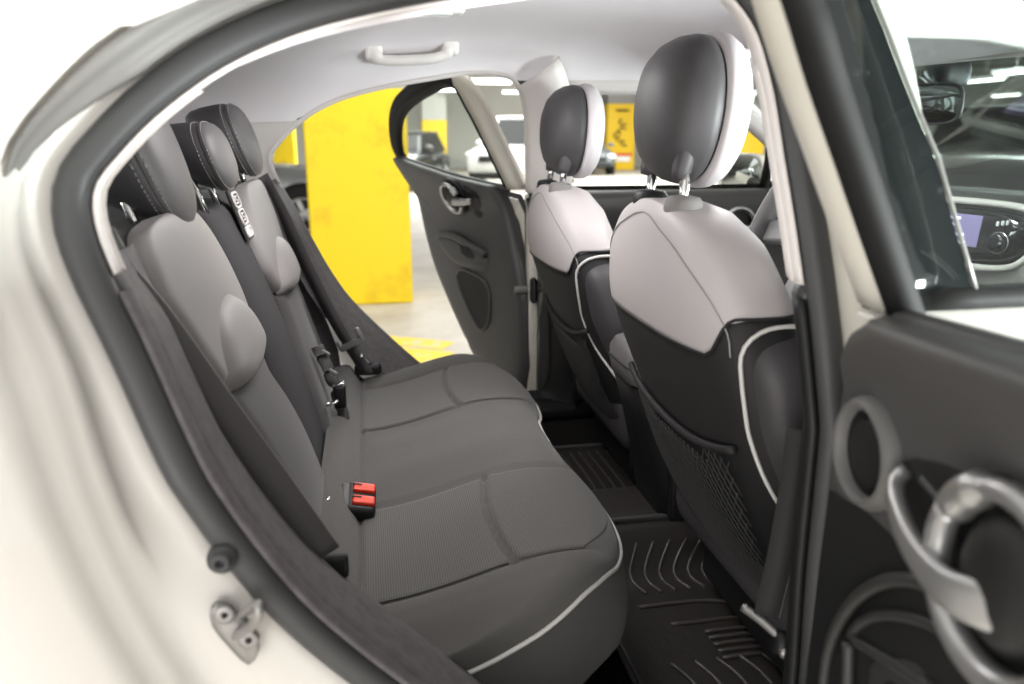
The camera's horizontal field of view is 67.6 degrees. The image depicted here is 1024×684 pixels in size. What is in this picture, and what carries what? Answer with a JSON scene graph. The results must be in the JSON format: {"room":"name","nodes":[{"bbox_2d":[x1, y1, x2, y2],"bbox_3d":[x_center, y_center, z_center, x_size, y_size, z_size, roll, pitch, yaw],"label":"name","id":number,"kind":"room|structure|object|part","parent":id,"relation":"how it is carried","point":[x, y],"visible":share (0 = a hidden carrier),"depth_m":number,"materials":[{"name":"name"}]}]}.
{"room":"vehicle interior","nodes":[
{"label":"vehicle interior","id":0,"kind":"room"},
{"bbox_2d":[273,129,297,163],"bbox_3d":[-5.876,-5.591,17.080,1.850,4.600,0.600,-3,15,-10],"label":"pillar","id":1,"kind":"structure","parent":0,"point":[286,152],"depth_m":17.27,"materials":[{"name":"yellow paint"}]},
{"bbox_2d":[303,86,412,304],"bbox_3d":[-1.250,-2.594,5.893,0.788,4.600,0.550,-3,15,-10],"label":"pillar","id":2,"kind":"structure","parent":0,"point":[359,199],"depth_m":6.01,"materials":[{"name":"yellow paint"}]},
{"bbox_2d":[420,91,446,153],"bbox_3d":[-3.040,-8.915,29.483,0.950,4.600,0.800,-3,15,-10],"label":"pillar","id":3,"kind":"structure","parent":0,"point":[433,108],"depth_m":29.17,"materials":[{"name":"yellow paint"}]},
{"bbox_2d":[358,167,717,362],"bbox_3d":[3.429,-2.378,14.162,70.001,0.103,60.000,-3,15,-10],"label":"floor","id":4,"kind":"structure","parent":0,"point":[430,315],"depth_m":6.13,"materials":[{"name":"concrete"}]},
{"bbox_2d":[272,154,309,232],"bbox_3d":[-4.251,-2.193,10.608,4.295,1.545,2.225,-3,15,-10],"label":"parked car","id":5,"kind":"object","parent":4,"relation":"on","point":[292,177],"visible":0.19,"depth_m":10.04,"materials":[{"name":"silver metal"}]},
{"bbox_2d":[407,131,449,170],"bbox_3d":[-2.969,-4.839,20.483,2.224,1.545,4.230,2,15,9],"label":"parked car","id":6,"kind":"object","parent":4,"relation":"on","point":[426,147],"visible":0.16,"depth_m":20.07,"materials":[{"name":"black"}]},
{"bbox_2d":[424,145,433,150],"bbox_3d":[-2.115,-4.934,19.457,0.224,0.150,0.130,2,15,9],"label":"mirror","id":7,"kind":"object","parent":6,"relation":"on","point":[428,147],"depth_m":19.41,"materials":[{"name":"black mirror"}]},
{"bbox_2d":[0,0,1023,683],"bbox_3d":[0.021,-0.008,1.483,2.615,1.913,3.036,-3,15,-10],"label":"car","id":8,"kind":"object","parent":4,"relation":"on","point":[137,546],"visible":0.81,"depth_m":0.69,"materials":[{"name":"white paint"}]},
{"bbox_3d":[-0.178,-0.519,1.322,1.870,0.278,1.414,-3,15,-10],"label":"roof panel","id":9,"kind":"part","parent":8,"relation":"part of","materials":[{"name":"white paint"}]},
{"bbox_3d":[-0.655,-0.137,0.685,0.740,0.190,0.058,-1,15,-4],"label":"pillar trim","id":10,"kind":"part","parent":8,"relation":"part of","materials":[{"name":"white plastic"}]},
{"bbox_2d":[106,187,206,220],"bbox_3d":[-0.812,-0.209,1.282,0.540,0.030,1.140,-3,15,-10],"label":"shelf","id":11,"kind":"object","parent":8,"relation":"attached to","point":[113,213],"depth_m":1.21,"materials":[{"name":"black plastic"}]},
{"bbox_3d":[-0.357,0.194,0.728,1.583,1.913,0.283,-3,15,-10],"label":"quarter panel","id":12,"kind":"part","parent":8,"relation":"part of","materials":[{"name":"white paint"}]},
{"bbox_3d":[-0.881,-0.450,1.852,0.740,0.190,0.058,-4,16,-16],"label":"pillar trim","id":13,"kind":"part","parent":8,"relation":"part of","materials":[{"name":"white plastic"}]},
{"bbox_3d":[-0.083,0.232,0.889,0.681,0.699,0.249,-3,15,-10],"label":"pillar trim","id":14,"kind":"part","parent":8,"relation":"part of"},
{"bbox_3d":[-0.835,-0.006,1.955,0.777,0.740,0.009,-4,15,-14],"label":"luggage trim","id":15,"kind":"part","parent":8,"relation":"part of","materials":[{"name":"black plastic"}]},
{"bbox_3d":[-0.620,-0.169,2.081,1.583,1.913,0.283,-3,15,-10],"label":"quarter panel","id":16,"kind":"part","parent":8,"relation":"part of","materials":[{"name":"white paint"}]},
{"bbox_2d":[106,103,627,683],"bbox_3d":[-0.252,0.015,1.452,0.818,0.944,1.296,-3,15,-10],"label":"seat","id":17,"kind":"object","parent":8,"relation":"attached to","point":[480,538],"visible":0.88,"depth_m":1.20,"materials":[{"name":"grey fabric"}]},
{"bbox_3d":[-0.467,-0.152,0.943,0.062,0.166,0.012,-3,15,-10],"label":"post","id":18,"kind":"part","parent":17,"relation":"part of","materials":[{"name":"silver metal"}]},
{"bbox_3d":[-0.418,-0.069,1.035,0.085,0.223,0.376,-3,15,-10],"label":"panel","id":19,"kind":"part","parent":17,"relation":"part of","materials":[{"name":"grey leather"}]},
{"bbox_3d":[-0.426,0.108,1.082,0.264,0.568,0.527,-3,15,-10],"label":"backrest","id":20,"kind":"part","parent":17,"relation":"part of","materials":[{"name":"grey fabric"}]},
{"bbox_3d":[-0.526,-0.247,1.280,0.048,0.120,0.012,-3,15,-10],"label":"post","id":21,"kind":"part","parent":17,"relation":"part of","materials":[{"name":"silver metal"}]},
{"bbox_3d":[-0.548,-0.278,1.394,0.048,0.120,0.012,-3,15,-10],"label":"post","id":22,"kind":"part","parent":17,"relation":"part of","materials":[{"name":"silver metal"}]},
{"bbox_2d":[111,227,348,577],"bbox_3d":[-0.309,0.082,0.812,0.245,0.404,0.036,-1,15,-4],"label":"belt","id":23,"kind":"object","parent":17,"relation":"attached to","point":[244,438],"visible":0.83,"depth_m":0.81,"materials":[{"name":"grey fabric"}]},
{"bbox_3d":[-0.203,0.258,0.879,0.030,0.030,0.012,-3,15,-10],"label":"anchor plate","id":24,"kind":"part","parent":23,"relation":"part of","materials":[{"name":"black plastic"}]},
{"bbox_3d":[-0.619,-0.387,1.741,0.054,0.140,0.012,-3,15,-10],"label":"post","id":25,"kind":"part","parent":17,"relation":"part of","materials":[{"name":"silver metal"}]},
{"bbox_3d":[-0.545,-0.243,1.686,0.085,0.223,0.376,-3,15,-10],"label":"panel","id":26,"kind":"part","parent":17,"relation":"part of","materials":[{"name":"grey leather"}]},
{"bbox_3d":[-0.496,0.013,1.453,0.261,0.558,0.241,-3,15,-10],"label":"backrest","id":27,"kind":"part","parent":17,"relation":"part of","materials":[{"name":"grey fabric"}]},
{"bbox_3d":[-0.560,-0.078,1.776,0.264,0.568,0.432,-3,15,-10],"label":"backrest","id":28,"kind":"part","parent":17,"relation":"part of","materials":[{"name":"grey fabric"}]},
{"bbox_3d":[-0.355,0.163,1.174,0.103,0.292,0.353,-3,15,-10],"label":"panel","id":29,"kind":"part","parent":17,"relation":"part of","materials":[{"name":"fabric"}]},
{"bbox_3d":[-0.458,0.019,1.708,0.103,0.292,0.353,-3,15,-10],"label":"panel","id":30,"kind":"part","parent":17,"relation":"part of","materials":[{"name":"fabric"}]},
{"bbox_2d":[258,173,381,375],"bbox_3d":[-0.482,-0.159,1.927,0.280,0.523,0.060,-2,15,-8],"label":"belt","id":31,"kind":"object","parent":17,"relation":"attached to","point":[346,343],"visible":0.98,"depth_m":1.93,"materials":[{"name":"grey fabric"}]},
{"bbox_3d":[-0.441,0.010,1.965,0.021,0.028,0.012,-1,15,-4],"label":"tongue arm","id":32,"kind":"part","parent":31,"relation":"part of","materials":[{"name":"silver metal"}]},
{"bbox_3d":[-0.390,-0.019,1.955,0.027,0.039,0.012,-1,15,-4],"label":"tongue arm","id":33,"kind":"part","parent":31,"relation":"part of","materials":[{"name":"silver metal"}]},
{"bbox_2d":[311,344,349,419],"bbox_3d":[-0.386,0.090,1.632,0.075,0.178,0.030,3,15,10],"label":"belt","id":34,"kind":"object","parent":17,"relation":"on","point":[330,375],"visible":0.98,"depth_m":1.62,"materials":[{"name":"grey"}]},
{"bbox_3d":[-0.402,0.021,1.619,0.034,0.030,0.006,-3,15,-10],"label":"latch plate","id":35,"kind":"part","parent":34,"relation":"part of","materials":[{"name":"silver metal"}]},
{"bbox_3d":[-0.385,0.062,1.627,0.028,0.024,0.006,-3,15,-10],"label":"latch plate","id":36,"kind":"part","parent":34,"relation":"part of","materials":[{"name":"silver metal"}]},
{"bbox_2d":[341,482,375,521],"bbox_3d":[-0.268,0.276,1.320,0.067,0.057,0.080,-3,15,-10],"label":"seat belt buckle","id":37,"kind":"object","parent":17,"relation":"on","point":[360,498],"visible":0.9,"depth_m":1.30,"materials":[{"name":"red plastic"}]},
{"bbox_3d":[-0.253,0.136,1.832,0.208,0.050,0.279,-3,15,-10],"label":"seat panel","id":38,"kind":"part","parent":17,"relation":"part of","materials":[{"name":"fabric"}]},
{"bbox_3d":[-0.131,0.304,1.202,0.208,0.050,0.279,-3,15,-10],"label":"seat panel","id":39,"kind":"part","parent":17,"relation":"part of","materials":[{"name":"fabric"}]},
{"bbox_2d":[320,354,619,670],"bbox_3d":[-0.128,0.213,1.528,0.480,0.092,1.236,-3,15,-10],"label":"seat cushion","id":40,"kind":"object","parent":17,"relation":"on","point":[480,538],"depth_m":1.22,"materials":[{"name":"grey fabric"}]},
{"bbox_3d":[-0.063,0.100,1.860,0.183,0.024,0.281,-3,15,-10],"label":"seat panel","id":41,"kind":"part","parent":17,"relation":"part of","materials":[{"name":"fabric"}]},
{"bbox_3d":[0.059,0.269,1.229,0.183,0.024,0.281,-3,15,-10],"label":"seat panel","id":42,"kind":"part","parent":17,"relation":"part of","materials":[{"name":"fabric"}]},
{"bbox_3d":[-0.285,-0.087,2.070,0.728,0.697,0.253,-3,15,-10],"label":"pillar trim","id":43,"kind":"part","parent":8,"relation":"part of","materials":[{"name":"black plastic"}]},
{"bbox_3d":[-0.280,-0.536,1.976,0.686,0.310,0.124,-3,15,-10],"label":"pillar trim","id":44,"kind":"part","parent":8,"relation":"part of","materials":[{"name":"white plastic"}]},
{"bbox_3d":[-0.238,-0.695,1.818,0.233,0.076,0.048,-3,15,-10],"label":"grab handle","id":45,"kind":"part","parent":8,"relation":"part of","materials":[{"name":"white plastic"}]},
{"bbox_2d":[423,9,464,16],"bbox_3d":[-0.145,-0.640,1.479,0.105,0.019,0.050,-3,15,-10],"label":"dome lamp","id":46,"kind":"object","parent":8,"relation":"on","point":[459,12],"depth_m":1.47,"materials":[{"name":"white plastic"}]},
{"bbox_3d":[-0.050,-0.239,0.781,0.774,0.353,0.197,-3,15,-10],"label":"pillar trim","id":47,"kind":"part","parent":8,"relation":"part of","materials":[{"name":"white plastic"}]},
{"bbox_2d":[445,185,460,207],"bbox_3d":[-0.187,-0.466,2.453,0.054,0.074,0.069,-3,15,-10],"label":"door handle","id":48,"kind":"object","parent":8,"relation":"on","point":[450,202],"depth_m":2.43,"materials":[{"name":"silver plastic"}]},
{"bbox_3d":[-0.167,-0.440,2.413,0.028,0.034,0.155,-8,17,-28],"label":"handle lever","id":49,"kind":"part","parent":8,"relation":"part of","materials":[{"name":"silver metal"}]},
{"bbox_3d":[-0.158,-0.250,2.554,0.115,0.701,0.736,-11,19,-36],"label":"trim panel","id":50,"kind":"part","parent":8,"relation":"part of","materials":[{"name":"grey plastic"}]},
{"bbox_3d":[-0.175,-0.295,2.510,0.032,0.101,0.316,-10,18,-32],"label":"armrest","id":51,"kind":"part","parent":8,"relation":"part of","materials":[{"name":"grey plastic"}]},
{"bbox_2d":[459,244,473,258],"bbox_3d":[-0.146,-0.286,2.438,0.003,0.041,0.091,-10,18,-32],"label":"switch","id":52,"kind":"object","parent":8,"relation":"on","point":[466,251],"depth_m":2.43,"materials":[{"name":"black plastic"}]},
{"bbox_3d":[-0.122,-0.436,2.381,0.039,0.100,0.076,-10,18,-32],"label":"lock dish","id":53,"kind":"part","parent":8,"relation":"part of","materials":[{"name":"black plastic"}]},
{"bbox_3d":[-0.115,-0.243,2.611,0.140,0.684,0.750,-11,19,-36],"label":"door","id":54,"kind":"part","parent":8,"relation":"part of","materials":[{"name":"beige paint"}]},
{"bbox_3d":[0.085,-0.552,1.978,0.146,0.341,0.172,4,16,15],"label":"pillar trim","id":55,"kind":"part","parent":8,"relation":"part of","materials":[{"name":"white plastic"}]},
{"bbox_3d":[0.112,-0.074,2.204,0.188,0.681,0.136,12,19,37],"label":"pillar trim","id":56,"kind":"part","parent":8,"relation":"part of","materials":[{"name":"black plastic"}]},
{"bbox_3d":[-0.093,0.207,2.260,0.750,0.050,0.120,-3,15,-10],"label":"sill trim","id":57,"kind":"part","parent":8,"relation":"part of","materials":[{"name":"black plastic"}]},
{"bbox_2d":[527,83,635,483],"bbox_3d":[0.380,-0.137,1.918,0.658,0.964,0.571,-3,15,-10],"label":"seat","id":58,"kind":"object","parent":8,"relation":"on","point":[570,233],"visible":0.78,"depth_m":1.70,"materials":[{"name":"grey leather"}]},
{"bbox_3d":[0.093,-0.392,1.849,0.014,0.083,0.032,-14,20,-41],"label":"post","id":59,"kind":"part","parent":58,"relation":"part of","materials":[{"name":"silver metal"}]},
{"bbox_3d":[0.116,-0.361,1.732,0.014,0.083,0.032,-14,20,-41],"label":"post","id":60,"kind":"part","parent":58,"relation":"part of","materials":[{"name":"silver metal"}]},
{"bbox_2d":[576,378,629,449],"bbox_3d":[0.458,0.126,2.003,0.500,0.170,0.480,-3,15,-10],"label":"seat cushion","id":61,"kind":"object","parent":58,"relation":"on","point":[613,418],"depth_m":1.81,"materials":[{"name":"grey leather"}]},
{"bbox_3d":[0.458,0.251,2.037,0.400,0.100,0.360,-3,15,-10],"label":"seat","id":62,"kind":"part","parent":58,"relation":"part of","materials":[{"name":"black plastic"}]},
{"bbox_2d":[553,443,635,489],"bbox_3d":[0.272,0.315,1.959,0.411,0.082,0.432,-3,15,-10],"label":"floor mat","id":63,"kind":"object","parent":8,"relation":"on","point":[593,463],"visible":0.2,"depth_m":2.03,"materials":[{"name":"rubber"}]},
{"bbox_2d":[591,487,667,523],"bbox_3d":[0.278,0.344,1.652,0.312,0.046,0.182,-3,15,-10],"label":"floor mat","id":64,"kind":"object","parent":8,"relation":"on","point":[628,501],"visible":0.33,"depth_m":1.61,"materials":[{"name":"rubber"}]},
{"bbox_2d":[607,332,683,520],"bbox_3d":[0.490,0.167,1.635,0.572,0.400,0.180,-3,15,-10],"label":"console","id":65,"kind":"object","parent":8,"relation":"on","point":[652,475],"visible":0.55,"depth_m":1.55,"materials":[{"name":"black plastic"}]},
{"bbox_3d":[0.491,0.017,1.595,0.568,0.089,0.174,-3,15,-10],"label":"armrest lid","id":66,"kind":"part","parent":65,"relation":"part of","materials":[{"name":"grey leather"}]},
{"bbox_3d":[0.378,-0.663,2.016,0.526,0.093,0.060,-1,15,-5],"label":"roof rail","id":67,"kind":"part","parent":8,"relation":"part of","materials":[{"name":"white fabric"}]},
{"bbox_3d":[0.540,-0.129,2.353,0.930,0.671,0.073,-3,15,-10],"label":"trim panel","id":68,"kind":"part","parent":8,"relation":"part of","materials":[{"name":"beige leather"}]},
{"bbox_2d":[611,513,782,683],"bbox_3d":[0.374,0.456,1.387,0.427,0.106,0.437,-3,15,-10],"label":"floor mat","id":69,"kind":"object","parent":8,"relation":"on","point":[679,629],"visible":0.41,"depth_m":1.38,"materials":[{"name":"rubber"}]},
{"bbox_2d":[609,31,802,673],"bbox_3d":[0.509,0.036,1.218,0.670,0.980,0.571,-3,15,-10],"label":"seat","id":70,"kind":"object","parent":8,"relation":"on","point":[704,309],"visible":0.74,"depth_m":1.01,"materials":[{"name":"grey leather"}]},
{"bbox_3d":[0.211,-0.231,1.160,0.014,0.082,0.030,3,15,11],"label":"post","id":71,"kind":"part","parent":70,"relation":"part of","materials":[{"name":"silver metal"}]},
{"bbox_3d":[0.234,-0.200,1.042,0.014,0.082,0.030,3,15,11],"label":"post","id":72,"kind":"part","parent":70,"relation":"part of","materials":[{"name":"silver metal"}]},
{"bbox_3d":[0.593,0.438,1.342,0.400,0.100,0.360,-3,15,-10],"label":"seat","id":73,"kind":"part","parent":70,"relation":"part of","materials":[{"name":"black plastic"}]},
{"bbox_2d":[720,155,759,183],"bbox_3d":[0.743,-0.551,2.501,0.002,0.115,0.168,-9,17,-31],"label":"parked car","id":74,"kind":"object","parent":8,"relation":"attached to","point":[746,169],"depth_m":2.48,"materials":[{"name":"white metal"}]},
{"bbox_2d":[734,211,749,225],"bbox_3d":[0.679,-0.358,2.282,0.072,0.072,0.013,-3,15,-10],"label":"speaker","id":75,"kind":"object","parent":8,"relation":"on","point":[744,216],"depth_m":2.28,"materials":[{"name":"black plastic"}]},
{"bbox_3d":[0.792,-0.491,2.411,0.044,0.052,0.119,-6,16,-20],"label":"mirror arm","id":76,"kind":"part","parent":8,"relation":"part of","materials":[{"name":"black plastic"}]},
{"bbox_3d":[0.768,-0.541,2.290,0.037,0.191,0.097,2,15,6],"label":"quarter post","id":77,"kind":"part","parent":8,"relation":"part of","materials":[{"name":"black plastic"}]},
{"bbox_2d":[740,428,801,660],"bbox_3d":[0.332,0.251,0.922,0.059,0.331,0.082,-8,17,-28],"label":"belt","id":78,"kind":"object","parent":8,"relation":"attached to","point":[775,577],"visible":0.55,"depth_m":0.91,"materials":[{"name":"black fabric"}]},
{"bbox_3d":[0.315,-0.205,0.865,0.121,0.244,0.147,-8,17,-28],"label":"pillar trim","id":79,"kind":"part","parent":8,"relation":"part of","materials":[{"name":"white plastic"}]},
{"bbox_3d":[0.327,0.269,0.925,0.140,0.681,0.164,-3,15,-10],"label":"pillar trim","id":80,"kind":"part","parent":8,"relation":"part of","materials":[{"name":"black plastic"}]},
{"bbox_3d":[0.309,0.331,0.710,0.013,0.114,0.024,-3,15,-10],"label":"armrest post","id":81,"kind":"part","parent":8,"relation":"part of","materials":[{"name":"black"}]},
{"bbox_2d":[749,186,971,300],"bbox_3d":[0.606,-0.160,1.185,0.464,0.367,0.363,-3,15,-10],"label":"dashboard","id":82,"kind":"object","parent":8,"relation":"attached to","point":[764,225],"visible":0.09,"depth_m":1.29,"materials":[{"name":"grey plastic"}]},
{"bbox_2d":[847,410,879,495],"bbox_3d":[0.311,0.097,0.672,0.003,0.078,0.078,-1,15,-3],"label":"speaker grille","id":83,"kind":"object","parent":8,"relation":"attached to","point":[863,426],"depth_m":0.68,"materials":[{"name":"black plastic"}]},
{"bbox_3d":[0.323,0.387,0.551,0.003,0.417,0.523,-1,15,-3],"label":"trim","id":84,"kind":"part","parent":8,"relation":"part of","materials":[{"name":"black plastic"}]},
{"bbox_3d":[0.342,0.312,0.456,0.115,0.701,0.736,0,15,1],"label":"trim panel","id":85,"kind":"part","parent":8,"relation":"part of","materials":[{"name":"grey plastic"}]},
{"bbox_3d":[0.299,0.144,0.532,0.035,0.055,0.172,0,15,1],"label":"handle lever","id":86,"kind":"part","parent":8,"relation":"part of","materials":[{"name":"silver metal"}]},
{"bbox_3d":[0.317,0.129,0.580,0.003,0.093,0.116,-1,15,-3],"label":"handle dish","id":87,"kind":"part","parent":8,"relation":"part of","materials":[{"name":"black plastic"}]},
{"bbox_2d":[916,61,971,124],"bbox_3d":[0.840,-0.492,1.511,0.131,0.124,0.144,14,20,42],"label":"mirror","id":88,"kind":"object","parent":8,"relation":"attached to","point":[941,91],"visible":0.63,"depth_m":1.47,"materials":[{"name":"black plastic"}]},
{"bbox_3d":[0.826,0.296,0.864,0.978,0.713,0.067,-3,15,-10],"label":"door","id":89,"kind":"part","parent":8,"relation":"part of","materials":[{"name":"white paint"}]},
{"bbox_3d":[0.596,-0.361,0.890,0.526,0.093,0.060,-4,16,-15],"label":"roof rail","id":90,"kind":"part","parent":8,"relation":"part of","materials":[{"name":"white"}]},
{"bbox_2d":[943,186,1023,284],"bbox_3d":[1.150,-0.073,1.699,0.449,0.528,1.400,-3,15,-10],"label":"dashboard","id":91,"kind":"object","parent":8,"relation":"attached to","point":[991,221],"visible":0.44,"depth_m":1.60,"materials":[{"name":"grey plastic"}]},
{"bbox_3d":[0.991,-0.203,1.566,0.018,0.040,0.040,-6,16,-22],"label":"volume knob","id":92,"kind":"part","parent":91,"relation":"part of","materials":[{"name":"black plastic"}]},
{"bbox_2d":[959,509,1023,664],"bbox_3d":[0.305,0.152,0.475,0.025,0.098,0.088,-1,15,-3],"label":"door handle recess","id":93,"kind":"object","parent":8,"relation":"on","point":[991,562],"depth_m":0.47,"materials":[{"name":"black plastic"}]},
{"bbox_2d":[465,116,574,182],"bbox_3d":[0.409,-5.308,21.460,2.324,1.945,4.970,5,16,19],"label":"parked car","id":94,"kind":"object","parent":4,"relation":"on","point":[479,164],"visible":0.23,"depth_m":19.50,"materials":[{"name":"white metal"}]},
{"bbox_2d":[476,140,482,145],"bbox_3d":[-0.881,-5.446,20.905,0.224,0.150,0.130,5,16,19],"label":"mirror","id":95,"kind":"object","parent":94,"relation":"on","point":[478,142],"depth_m":20.85,"materials":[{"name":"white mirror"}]},
{"bbox_2d":[478,156,490,161],"bbox_3d":[-0.408,-4.598,19.248,0.950,0.160,0.050,5,16,19],"label":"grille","id":96,"kind":"object","parent":94,"relation":"attached to","point":[480,158],"depth_m":19.32,"materials":[{"name":"black plastic"}]},
{"bbox_2d":[593,143,615,174],"bbox_3d":[2.500,-7.052,28.744,2.224,1.545,4.230,-3,15,-10],"label":"parked car","id":97,"kind":"object","parent":4,"relation":"on","point":[607,158],"visible":0.26,"depth_m":26.93,"materials":[{"name":"grey metal"}]},
{"bbox_2d":[599,157,606,161],"bbox_3d":[2.884,-6.393,26.794,0.900,0.160,0.050,-3,15,-10],"label":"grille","id":98,"kind":"object","parent":97,"relation":"attached to","point":[602,159],"depth_m":26.83,"materials":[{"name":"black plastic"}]},
{"bbox_2d":[929,105,1023,190],"bbox_3d":[7.342,-2.640,11.716,2.324,1.835,4.970,10,18,32],"label":"parked car","id":99,"kind":"object","parent":4,"relation":"on","point":[984,147],"visible":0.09,"depth_m":10.82,"materials":[{"name":"black metal"}]},
{"bbox_2d":[940,174,1023,188],"bbox_3d":[5.988,-2.053,9.748,0.950,0.160,0.050,10,18,32],"label":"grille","id":100,"kind":"object","parent":99,"relation":"attached to","point":[994,181],"depth_m":9.69,"materials":[{"name":"black plastic"}]},
{"bbox_2d":[601,95,635,169],"bbox_3d":[4.397,-9.428,31.397,1.200,4.600,0.841,-3,15,-10],"label":"pillar","id":101,"kind":"structure","parent":0,"point":[619,109],"depth_m":31.21,"materials":[{"name":"yellow paint"}]},
{"bbox_2d":[295,66,1023,167],"bbox_3d":[-0.434,-9.989,33.492,70.000,4.600,0.300,-3,15,-10],"label":"wall","id":102,"kind":"structure","parent":0,"point":[462,136],"depth_m":33.33,"materials":[{"name":"grey paint"}]},
{"bbox_2d":[740,93,763,154],"bbox_3d":[8.755,-8.959,29.650,2.000,4.600,0.800,-3,15,-10],"label":"pillar","id":103,"kind":"structure","parent":0,"point":[751,144],"depth_m":29.68,"materials":[{"name":"yellow paint"}]},
{"bbox_2d":[969,57,1023,66],"bbox_3d":[2.288,-8.494,18.832,70.000,0.100,33.000,-3,15,-10],"label":"ceiling","id":104,"kind":"structure","parent":0,"point":[1002,62],"depth_m":34.86,"materials":[{"name":"grey paint"}]},
{"bbox_2d":[440,87,454,90],"bbox_3d":[-1.998,-10.082,28.094,1.500,1.665,0.240,-3,15,-10],"label":"ceiling light","id":105,"kind":"object","parent":104,"relation":"hanging from","point":[451,88],"visible":0.07,"depth_m":28.16,"materials":[{"name":"white"}]},
{"bbox_2d":[472,79,510,83],"bbox_3d":[-0.727,-8.980,23.980,1.500,1.665,0.240,-3,15,-10],"label":"ceiling light","id":106,"kind":"object","parent":104,"relation":"hanging from","point":[490,81],"visible":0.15,"depth_m":24.11,"materials":[{"name":"white"}]},
{"bbox_2d":[501,89,517,92],"bbox_3d":[0.348,-10.419,29.351,1.500,1.665,0.240,-3,15,-10],"label":"ceiling light","id":107,"kind":"object","parent":104,"relation":"hanging from","point":[502,90],"visible":0.48,"depth_m":29.39,"materials":[{"name":"white"}]},
{"bbox_2d":[968,59,1007,82],"bbox_3d":[14.428,-8.752,23.131,0.240,1.665,1.500,-3,15,-10],"label":"ceiling light","id":108,"kind":"object","parent":104,"relation":"hanging from","point":[999,77],"visible":0.68,"depth_m":23.16,"materials":[{"name":"white"}]},
{"bbox_2d":[990,58,1022,96],"bbox_3d":[20.448,-10.985,31.461,0.240,1.665,1.500,-3,15,-10],"label":"ceiling light","id":109,"kind":"object","parent":104,"relation":"hanging from","point":[1006,93],"visible":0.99,"depth_m":31.50,"materials":[{"name":"white"}]},
{"bbox_2d":[991,57,1023,75],"bbox_3d":[13.482,-7.983,20.260,0.240,1.665,1.500,-3,15,-10],"label":"ceiling light","id":110,"kind":"object","parent":104,"relation":"hanging from","point":[1016,70],"visible":0.96,"depth_m":20.57,"materials":[{"name":"white"}]}
]}

